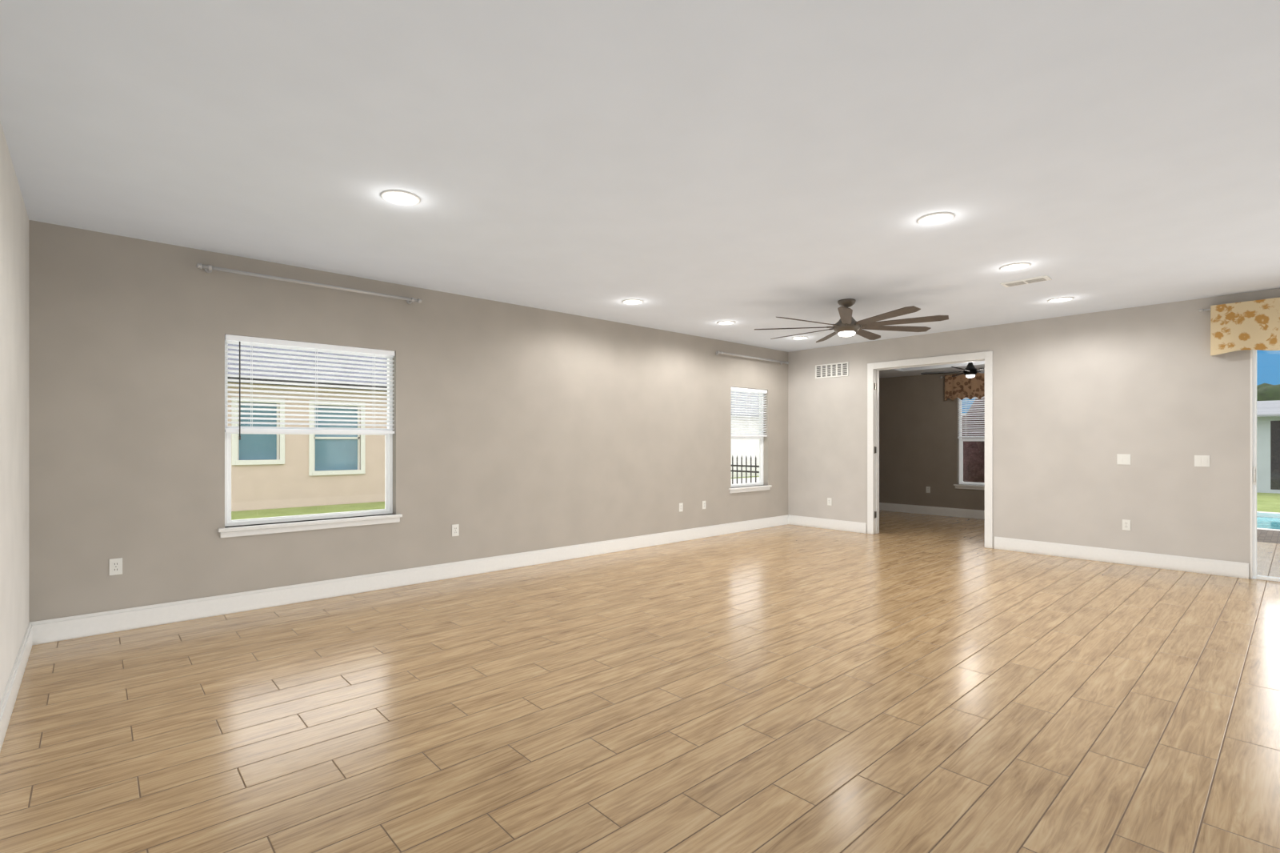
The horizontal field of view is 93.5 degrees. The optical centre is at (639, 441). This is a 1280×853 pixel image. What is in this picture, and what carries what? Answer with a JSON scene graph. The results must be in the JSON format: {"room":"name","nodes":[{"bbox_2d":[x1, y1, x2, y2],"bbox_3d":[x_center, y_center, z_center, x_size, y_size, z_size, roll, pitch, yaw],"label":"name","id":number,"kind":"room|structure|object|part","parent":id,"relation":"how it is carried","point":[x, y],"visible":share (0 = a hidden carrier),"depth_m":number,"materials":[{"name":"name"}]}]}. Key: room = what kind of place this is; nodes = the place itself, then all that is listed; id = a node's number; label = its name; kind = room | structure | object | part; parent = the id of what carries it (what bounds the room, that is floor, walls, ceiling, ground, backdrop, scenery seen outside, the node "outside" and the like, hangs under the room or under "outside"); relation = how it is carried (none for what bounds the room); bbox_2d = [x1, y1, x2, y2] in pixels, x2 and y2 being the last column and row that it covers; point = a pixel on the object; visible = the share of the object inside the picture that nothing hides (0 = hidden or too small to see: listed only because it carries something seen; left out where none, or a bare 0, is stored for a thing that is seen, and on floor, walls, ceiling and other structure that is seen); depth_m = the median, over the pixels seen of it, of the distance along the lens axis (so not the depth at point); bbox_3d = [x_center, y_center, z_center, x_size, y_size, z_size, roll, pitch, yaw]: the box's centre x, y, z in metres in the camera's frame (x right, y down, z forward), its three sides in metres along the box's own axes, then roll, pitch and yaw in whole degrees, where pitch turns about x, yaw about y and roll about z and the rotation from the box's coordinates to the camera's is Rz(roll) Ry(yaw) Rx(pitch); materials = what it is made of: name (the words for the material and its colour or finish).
{"room":"empty living room","nodes":[
{"label":"empty living room","id":0,"kind":"room"},
{"bbox_2d":[0,120,28,702],"bbox_3d":[-1.260,-0.060,0.808,0.150,2.800,8.390,0,0,-42],"label":"wall","id":1,"kind":"structure","parent":0,"point":[14,420],"depth_m":3.18,"materials":[{"name":"beige paint"}]},
{"bbox_2d":[0,621,35,751],"bbox_3d":[-1.251,1.264,0.924,0.016,0.152,8.190,0,0,-42],"label":"baseboard","id":2,"kind":"structure","parent":1,"relation":"attached to","point":[7,702],"depth_m":3.12,"materials":[{"name":"white wood"}]},
{"bbox_2d":[28,220,787,622],"bbox_3d":[0.267,-0.060,7.957,12.015,2.800,0.150,0,0,-42],"label":"wall","id":3,"kind":"structure","parent":0,"point":[517,428],"depth_m":5.34,"materials":[{"name":"beige paint"}]},
{"bbox_2d":[109,557,122,575],"bbox_3d":[-3.700,0.881,4.252,0.070,0.115,0.009,0,0,-42],"label":"electrical outlet plate","id":4,"kind":"object","parent":3,"relation":"attached to","point":[115,566],"depth_m":4.25,"materials":[{"name":"white plastic"}]},
{"bbox_2d":[196,263,421,303],"bbox_3d":[-2.701,-1.315,5.093,1.700,0.048,0.104,0,0,-42],"label":"curtain rod","id":5,"kind":"object","parent":3,"relation":"attached to","point":[209,268],"visible":1,"depth_m":4.96,"materials":[{"name":"silver metal"}]},
{"bbox_2d":[224,334,394,526],"bbox_3d":[-2.796,-0.085,5.187,1.315,1.510,0.138,0,0,-42],"label":"window","id":6,"kind":"structure","parent":3,"relation":"in","point":[388,432],"depth_m":5.12,"materials":[{"name":"white plastic"}]},
{"bbox_2d":[238,341,240,439],"bbox_3d":[-3.159,-0.403,4.755,0.014,0.775,0.014,0,0,-42],"label":"blind wand","id":7,"kind":"object","parent":6,"relation":"hanging from","point":[239,437],"visible":0.94,"depth_m":4.75,"materials":[{"name":"plastic"}]},
{"bbox_2d":[217,513,402,537],"bbox_3d":[-2.757,0.708,5.144,1.405,0.075,0.125,0,0,-42],"label":"window sill","id":8,"kind":"structure","parent":3,"relation":"attached to","point":[263,529],"depth_m":5.05,"materials":[{"name":"white wood"}]},
{"bbox_2d":[35,514,790,644],"bbox_3d":[-0.800,1.264,6.878,8.685,0.152,0.016,0,0,-42],"label":"baseboard","id":9,"kind":"structure","parent":3,"relation":"attached to","point":[58,629],"depth_m":5.21,"materials":[{"name":"white wood"}]},
{"bbox_2d":[452,524,459,535],"bbox_3d":[-1.823,0.874,5.954,0.070,0.115,0.009,0,0,-42],"label":"electrical outlet plate","id":10,"kind":"object","parent":3,"relation":"attached to","point":[455,527],"depth_m":5.95,"materials":[{"name":"white plastic"}]},
{"bbox_2d":[679,502,683,511],"bbox_3d":[0.551,0.883,8.107,0.070,0.115,0.009,0,0,-42],"label":"electrical outlet plate","id":11,"kind":"object","parent":3,"relation":"attached to","point":[681,505],"depth_m":8.11,"materials":[{"name":"white plastic"}]},
{"bbox_2d":[702,500,705,508],"bbox_3d":[0.896,0.884,8.420,0.070,0.115,0.009,0,0,-42],"label":"electrical outlet plate","id":12,"kind":"object","parent":3,"relation":"attached to","point":[703,502],"depth_m":8.41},
{"bbox_2d":[731,386,767,487],"bbox_3d":[1.613,-0.065,9.185,0.910,1.490,0.138,0,0,-42],"label":"window","id":13,"kind":"structure","parent":3,"relation":"in","point":[761,393],"depth_m":9.22,"materials":[{"name":"white plastic"}]},
{"bbox_2d":[728,484,771,493],"bbox_3d":[1.652,0.718,9.142,1.000,0.075,0.125,0,0,-42],"label":"window sill","id":14,"kind":"structure","parent":3,"relation":"attached to","point":[748,489],"depth_m":9.07,"materials":[{"name":"white wood"}]},
{"bbox_2d":[715,351,789,364],"bbox_3d":[1.714,-1.260,9.096,1.740,0.048,0.104,0,0,-42],"label":"curtain rod","id":15,"kind":"object","parent":3,"relation":"attached to","point":[717,353],"visible":1,"depth_m":8.99,"materials":[{"name":"silver metal"}]},
{"bbox_2d":[0,510,1279,852],"bbox_3d":[3.085,1.390,4.849,12.015,0.100,8.540,0,0,-42],"label":"floor","id":16,"kind":"structure","parent":0,"point":[901,682],"depth_m":2.98,"materials":[{"name":"brown wood"}]},
{"bbox_2d":[0,0,1279,351],"bbox_3d":[3.085,-1.520,4.849,12.015,0.120,8.540,0,0,-42],"label":"ceiling","id":17,"kind":"structure","parent":0,"point":[750,168],"depth_m":2.98,"materials":[{"name":"paint"}]},
{"bbox_2d":[380,189,420,205],"bbox_3d":[-1.431,-1.456,3.603,0.223,0.009,0.223,0,0,9],"label":"recessed light","id":18,"kind":"object","parent":17,"relation":"in","point":[401,198],"depth_m":3.59,"materials":[{"name":"white plastic"}]},
{"bbox_2d":[622,299,643,304],"bbox_3d":[-0.075,-1.456,6.276,0.223,0.009,0.223,0,0,9],"label":"recessed light","id":19,"kind":"object","parent":17,"relation":"in","point":[632,302],"depth_m":6.27,"materials":[{"name":"white plastic"}]},
{"bbox_2d":[716,320,735,324],"bbox_3d":[1.055,-1.456,7.382,0.223,0.009,0.223,0,0,9],"label":"recessed light","id":20,"kind":"object","parent":17,"relation":"in","point":[722,322],"depth_m":7.39,"materials":[{"name":"white plastic"}]},
{"bbox_2d":[792,336,807,339],"bbox_3d":[2.248,-1.456,8.463,0.223,0.009,0.223,0,0,9],"label":"recessed light","id":21,"kind":"object","parent":17,"relation":"in","point":[800,337],"depth_m":8.46,"materials":[{"name":"white plastic"}]},
{"bbox_2d":[754,298,948,342],"bbox_3d":[2.130,-1.275,6.247,1.865,0.370,1.848,0,0,-42],"label":"ceiling fan","id":22,"kind":"object","parent":17,"relation":"hanging from","point":[846,325],"visible":1,"depth_m":6.11,"materials":[{"name":"brown wood"}]},
{"bbox_3d":[2.137,-1.295,6.235,0.397,0.330,0.393,0,0,-42],"label":"motor","id":23,"kind":"part","parent":22,"relation":"part of","materials":[{"name":"brown metal"}]},
{"bbox_2d":[916,212,955,225],"bbox_3d":[1.934,-1.456,3.941,0.223,0.009,0.223,0,0,9],"label":"recessed light","id":24,"kind":"object","parent":17,"relation":"in","point":[938,218],"depth_m":3.94,"materials":[{"name":"white plastic"}]},
{"bbox_2d":[999,262,1031,271],"bbox_3d":[3.127,-1.456,5.022,0.223,0.009,0.223,0,0,9],"label":"recessed light","id":25,"kind":"object","parent":17,"relation":"in","point":[1019,266],"depth_m":5.02,"materials":[{"name":"white plastic"}]},
{"bbox_2d":[1000,275,1051,287],"bbox_3d":[3.503,-1.453,5.471,0.170,0.014,0.360,0,0,-42],"label":"ceiling vent","id":26,"kind":"object","parent":17,"relation":"in","point":[1027,281],"visible":1,"depth_m":5.44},
{"bbox_2d":[1047,296,1074,302],"bbox_3d":[4.316,-1.456,6.182,0.223,0.009,0.223,0,0,9],"label":"recessed light","id":27,"kind":"object","parent":17,"relation":"in","point":[1062,298],"depth_m":6.18,"materials":[{"name":"white plastic"}]},
{"bbox_2d":[879,360,984,378],"bbox_3d":[5.014,-1.350,9.298,2.880,0.220,4.240,0,0,-42],"label":"ceiling","id":28,"kind":"structure","parent":0,"point":[910,371],"depth_m":10.43,"materials":[{"name":"paint"}]},
{"bbox_2d":[958,361,982,375],"bbox_3d":[5.027,-1.238,9.172,0.371,0.445,0.386,0,0,-42],"label":"motor","id":29,"kind":"object","parent":28,"relation":"hanging from","point":[971,368],"visible":0.54,"depth_m":9.13,"materials":[{"name":"metal"}]},
{"bbox_2d":[920,371,958,374],"bbox_3d":[4.667,-1.075,9.383,0.521,0.051,0.136,0,0,27],"label":"blade","id":30,"kind":"object","parent":29,"relation":"attached to","point":[936,372],"depth_m":9.37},
{"bbox_2d":[951,366,969,371],"bbox_3d":[4.733,-1.075,8.894,0.136,0.051,0.521,0,0,45],"label":"blade","id":31,"kind":"object","parent":29,"relation":"attached to","point":[951,366],"depth_m":8.81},
{"bbox_2d":[966,374,975,377],"bbox_3d":[5.037,-0.995,9.184,0.121,0.040,0.121,0,0,-42],"label":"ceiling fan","id":32,"kind":"object","parent":29,"relation":"attached to","point":[970,375],"visible":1,"depth_m":9.14,"materials":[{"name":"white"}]},
{"bbox_2d":[978,367,984,372],"bbox_3d":[5.219,-1.075,8.805,0.136,0.051,0.521,0,0,-27],"label":"blade","id":33,"kind":"object","parent":29,"relation":"attached to","point":[982,370],"depth_m":9.01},
{"bbox_2d":[879,372,984,510],"bbox_3d":[6.187,-0.060,10.260,0.150,2.800,4.390,0,0,-42],"label":"wall","id":34,"kind":"structure","parent":0,"point":[918,435],"depth_m":11.17,"materials":[{"name":"paint"}]},
{"bbox_2d":[926,486,930,492],"bbox_3d":[5.311,0.884,11.107,0.009,0.115,0.070,0,0,-42],"label":"electrical outlet plate","id":35,"kind":"object","parent":34,"relation":"attached to","point":[928,488],"depth_m":11.10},
{"bbox_2d":[879,502,984,519],"bbox_3d":[6.074,1.264,10.260,0.016,0.152,4.240,0,0,-42],"label":"baseboard","id":36,"kind":"structure","parent":34,"relation":"attached to","point":[926,510],"depth_m":11.02,"materials":[{"name":"white wood"}]},
{"bbox_2d":[953,484,984,489],"bbox_3d":[5.990,0.797,10.399,0.125,0.075,1.050,0,0,-42],"label":"window stool","id":37,"kind":"structure","parent":34,"relation":"attached to","point":[970,486],"depth_m":10.56,"materials":[{"name":"white wood"}]},
{"bbox_2d":[957,396,984,485],"bbox_3d":[6.033,-0.030,10.438,0.138,1.580,0.960,0,0,-42],"label":"window","id":38,"kind":"structure","parent":34,"relation":"in","point":[966,438],"depth_m":10.65,"materials":[{"name":"white plastic"}]},
{"bbox_3d":[5.945,-1.160,10.358,0.076,0.032,1.484,0,0,-42],"label":"rail","id":39,"kind":"object","parent":34,"relation":"attached to","visible":0},
{"bbox_2d":[944,372,984,400],"bbox_3d":[5.926,-0.960,10.341,0.128,0.460,1.300,0,0,-42],"label":"fabric","id":40,"kind":"object","parent":39,"relation":"hanging from","point":[962,386],"visible":0.46,"depth_m":10.54,"materials":[{"name":"brown fabric"}]},
{"bbox_2d":[788,288,1279,578],"bbox_3d":[5.285,-0.060,6.743,0.150,2.800,8.390,0,0,-42],"label":"wall","id":41,"kind":"structure","parent":0,"point":[1159,394],"depth_m":6.82,"materials":[{"name":"beige paint"}]},
{"bbox_2d":[790,515,866,533],"bbox_3d":[2.863,1.264,9.291,0.016,0.152,1.320,0,0,-42],"label":"baseboard","id":42,"kind":"structure","parent":41,"relation":"attached to","point":[826,523],"depth_m":9.24,"materials":[{"name":"white wood"}]},
{"bbox_2d":[827,497,831,505],"bbox_3d":[2.907,0.920,9.247,0.009,0.115,0.070,0,0,-42],"label":"electrical outlet plate","id":43,"kind":"object","parent":41,"relation":"attached to","point":[829,499],"depth_m":9.24,"materials":[{"name":"white plastic"}]},
{"bbox_2d":[815,361,848,378],"bbox_3d":[2.932,-1.090,9.219,0.012,0.210,0.560,0,0,-42],"label":"air vent","id":44,"kind":"object","parent":41,"relation":"in","point":[832,370],"visible":1,"depth_m":9.21,"materials":[{"name":"white metal"}]},
{"bbox_2d":[874,383,876,518],"bbox_3d":[3.423,0.130,8.751,0.063,1.960,0.013,0,0,-42],"label":"door hinge","id":45,"kind":"object","parent":41,"relation":"attached to","point":[875,450],"visible":0.92,"depth_m":8.76,"materials":[{"name":"silver metal"}]},
{"bbox_2d":[867,351,992,547],"bbox_3d":[3.935,0.100,8.232,0.186,2.480,1.650,0,0,-42],"label":"trim","id":46,"kind":"structure","parent":41,"relation":"attached to","point":[874,369],"depth_m":8.36,"materials":[{"name":"white wood"}]},
{"bbox_2d":[994,536,1248,579],"bbox_3d":[5.195,1.264,6.718,0.016,0.152,2.247,0,0,-42],"label":"baseboard","id":47,"kind":"structure","parent":41,"relation":"attached to","point":[1182,563],"depth_m":6.56,"materials":[{"name":"white wood"}]},
{"bbox_2d":[1116,453,1130,464],"bbox_3d":[5.303,0.194,6.604,0.010,0.115,0.116,0,0,-42],"label":"switch plate","id":48,"kind":"object","parent":41,"relation":"attached to","point":[1122,458],"depth_m":6.60,"materials":[{"name":"white plastic"}]},
{"bbox_2d":[1122,519,1130,530],"bbox_3d":[5.319,0.910,6.588,0.009,0.115,0.070,0,0,-42],"label":"electrical outlet plate","id":49,"kind":"object","parent":41,"relation":"attached to","point":[1126,523],"depth_m":6.59,"materials":[{"name":"white plastic"}]},
{"bbox_2d":[1194,455,1209,466],"bbox_3d":[5.726,0.196,6.137,0.010,0.115,0.116,0,0,-42],"label":"switch plate","id":50,"kind":"object","parent":41,"relation":"attached to","point":[1199,460],"depth_m":6.14,"materials":[{"name":"white plastic"}]},
{"bbox_2d":[1198,297,1279,355],"bbox_3d":[6.701,-1.110,4.983,0.118,0.500,3.064,0,0,-42],"label":"valance","id":51,"kind":"object","parent":41,"relation":"attached to","point":[1249,325],"visible":1,"depth_m":5.84,"materials":[{"name":"beige fabric"}]},
{"bbox_3d":[6.716,-1.330,4.997,0.076,0.032,3.064,0,0,-42],"label":"rail","id":52,"kind":"part","parent":51,"relation":"part of","materials":[{"name":"silver metal"}]},
{"bbox_2d":[1250,349,1279,581],"bbox_3d":[6.829,0.120,5.014,0.127,2.440,2.455,0,0,-42],"label":"slider","id":53,"kind":"object","parent":41,"relation":"attached to","point":[1254,456],"visible":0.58,"depth_m":5.88,"materials":[{"name":"white plastic"}]},
{"bbox_3d":[5.978,0.120,5.889,0.032,2.440,0.015,0,0,-42],"label":"trim","id":54,"kind":"part","parent":53,"relation":"part of","materials":[{"name":"white"}]},
{"bbox_3d":[5.990,0.330,5.872,0.037,0.180,0.018,0,0,-42],"label":"handle","id":55,"kind":"part","parent":53,"relation":"part of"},
{"label":"outside","id":56,"kind":"structure","parent":0,"visible":0},
{"bbox_2d":[227,344,387,383],"bbox_3d":[-9.564,-2.794,15.758,24.200,2.887,6.395,0,0,-42],"label":"house roof","id":57,"kind":"structure","parent":56,"point":[294,368],"depth_m":14.24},
{"bbox_2d":[227,376,387,391],"bbox_3d":[-7.443,-1.310,13.419,24.000,0.160,0.020,0,0,-42],"label":"fascia","id":58,"kind":"object","parent":57,"relation":"attached to","point":[290,381],"depth_m":13.39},
{"bbox_2d":[231,476,1279,519],"bbox_3d":[1.036,1.515,21.188,110.000,0.050,110.000,0,0,-42],"label":"grass","id":59,"kind":"structure","parent":56,"point":[1259,499],"depth_m":13.28,"materials":[{"name":"green plant"}]},
{"bbox_2d":[227,382,387,511],"bbox_3d":[-11.782,0.115,18.204,23.000,2.750,12.000,0,0,-42],"label":"wall","id":60,"kind":"structure","parent":59,"relation":"on","point":[281,486],"depth_m":13.77,"materials":[{"name":"beige paint"}]},
{"bbox_2d":[238,401,357,470],"bbox_3d":[-7.455,-0.090,14.177,11.000,1.540,0.020,0,0,-42],"label":"window","id":61,"kind":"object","parent":60,"relation":"attached to","point":[347,466],"depth_m":14.14,"materials":[{"name":"blue glass"}]},
{"bbox_2d":[231,396,365,475],"bbox_3d":[-7.398,-0.090,14.114,11.200,1.740,0.150,0,0,-42],"label":"window frame","id":62,"kind":"object","parent":60,"relation":"attached to","point":[311,443],"depth_m":13.87,"materials":[{"name":"white"}]},
{"bbox_2d":[234,382,384,391],"bbox_3d":[-7.668,-1.280,13.667,24.000,0.040,0.650,0,0,-42],"label":"soffit","id":63,"kind":"structure","parent":60,"relation":"attached to","point":[307,386],"depth_m":13.65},
{"bbox_2d":[731,476,759,483],"bbox_3d":[5.467,1.480,19.205,16.100,0.020,9.490,0,0,-42],"label":"gravel drive","id":64,"kind":"structure","parent":59,"relation":"on","point":[748,480],"depth_m":22.82,"materials":[{"name":"white gravel"}]},
{"bbox_2d":[731,455,759,483],"bbox_3d":[-0.505,0.850,13.584,0.070,1.280,9.195,0,0,-42],"label":"fence","id":65,"kind":"object","parent":59,"relation":"on","point":[750,471],"depth_m":10.90,"materials":[{"name":"black metal"}]},
{"bbox_2d":[731,391,759,477],"bbox_3d":[3.656,-1.235,31.325,17.500,5.450,10.500,0,0,-42],"label":"building","id":66,"kind":"structure","parent":59,"relation":"on","point":[747,446],"depth_m":25.70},
{"bbox_2d":[961,396,984,482],"bbox_3d":[7.910,-0.007,12.048,3.335,2.993,3.420,0,0,-42],"label":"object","id":67,"kind":"object","parent":59,"relation":"on","point":[976,467],"depth_m":11.74,"materials":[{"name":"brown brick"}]},
{"bbox_2d":[1256,528,1279,543],"bbox_3d":[9.715,1.425,5.603,4.879,0.130,7.249,0,0,-42],"label":"pavers","id":68,"kind":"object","parent":59,"relation":"on","point":[1271,536],"depth_m":8.64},
{"bbox_2d":[1256,511,1279,530],"bbox_3d":[12.820,1.425,8.385,3.440,0.130,7.200,0,0,-42],"label":"pool coping","id":69,"kind":"object","parent":59,"relation":"on","point":[1267,514],"depth_m":11.48},
{"bbox_2d":[1256,516,1279,529],"bbox_3d":[12.806,1.464,8.372,2.960,0.049,7.200,0,0,-42],"label":"pool water","id":70,"kind":"structure","parent":69,"relation":"in","point":[1274,525],"depth_m":10.68,"materials":[{"name":"blue liquid"}]},
{"bbox_2d":[1256,383,1279,400],"bbox_3d":[26.025,-0.482,25.072,4.307,3.944,4.118,0,0,-42],"label":"tree","id":71,"kind":"object","parent":59,"relation":"on","point":[1266,394],"depth_m":23.82,"materials":[{"name":"green plant"}]},
{"bbox_2d":[1256,416,1279,493],"bbox_3d":[18.145,0.355,17.802,0.200,2.270,22.000,0,0,-42],"label":"wall","id":72,"kind":"structure","parent":59,"relation":"on","point":[1266,450],"depth_m":17.57,"materials":[{"name":"white paint"}]},
{"bbox_2d":[961,400,1279,416],"bbox_3d":[19.367,-1.050,18.911,4.500,0.660,23.000,0,0,-42],"label":"house roof","id":73,"kind":"structure","parent":72,"relation":"on","point":[1273,410],"depth_m":18.41,"materials":[{"name":"white"}]},
{"bbox_2d":[1270,420,1279,489],"bbox_3d":[19.192,0.390,16.633,0.020,2.000,2.460,0,0,-42],"label":"glass","id":74,"kind":"object","parent":72,"relation":"attached to","point":[1273,425],"depth_m":17.48,"materials":[{"name":"black glass"}]}
]}

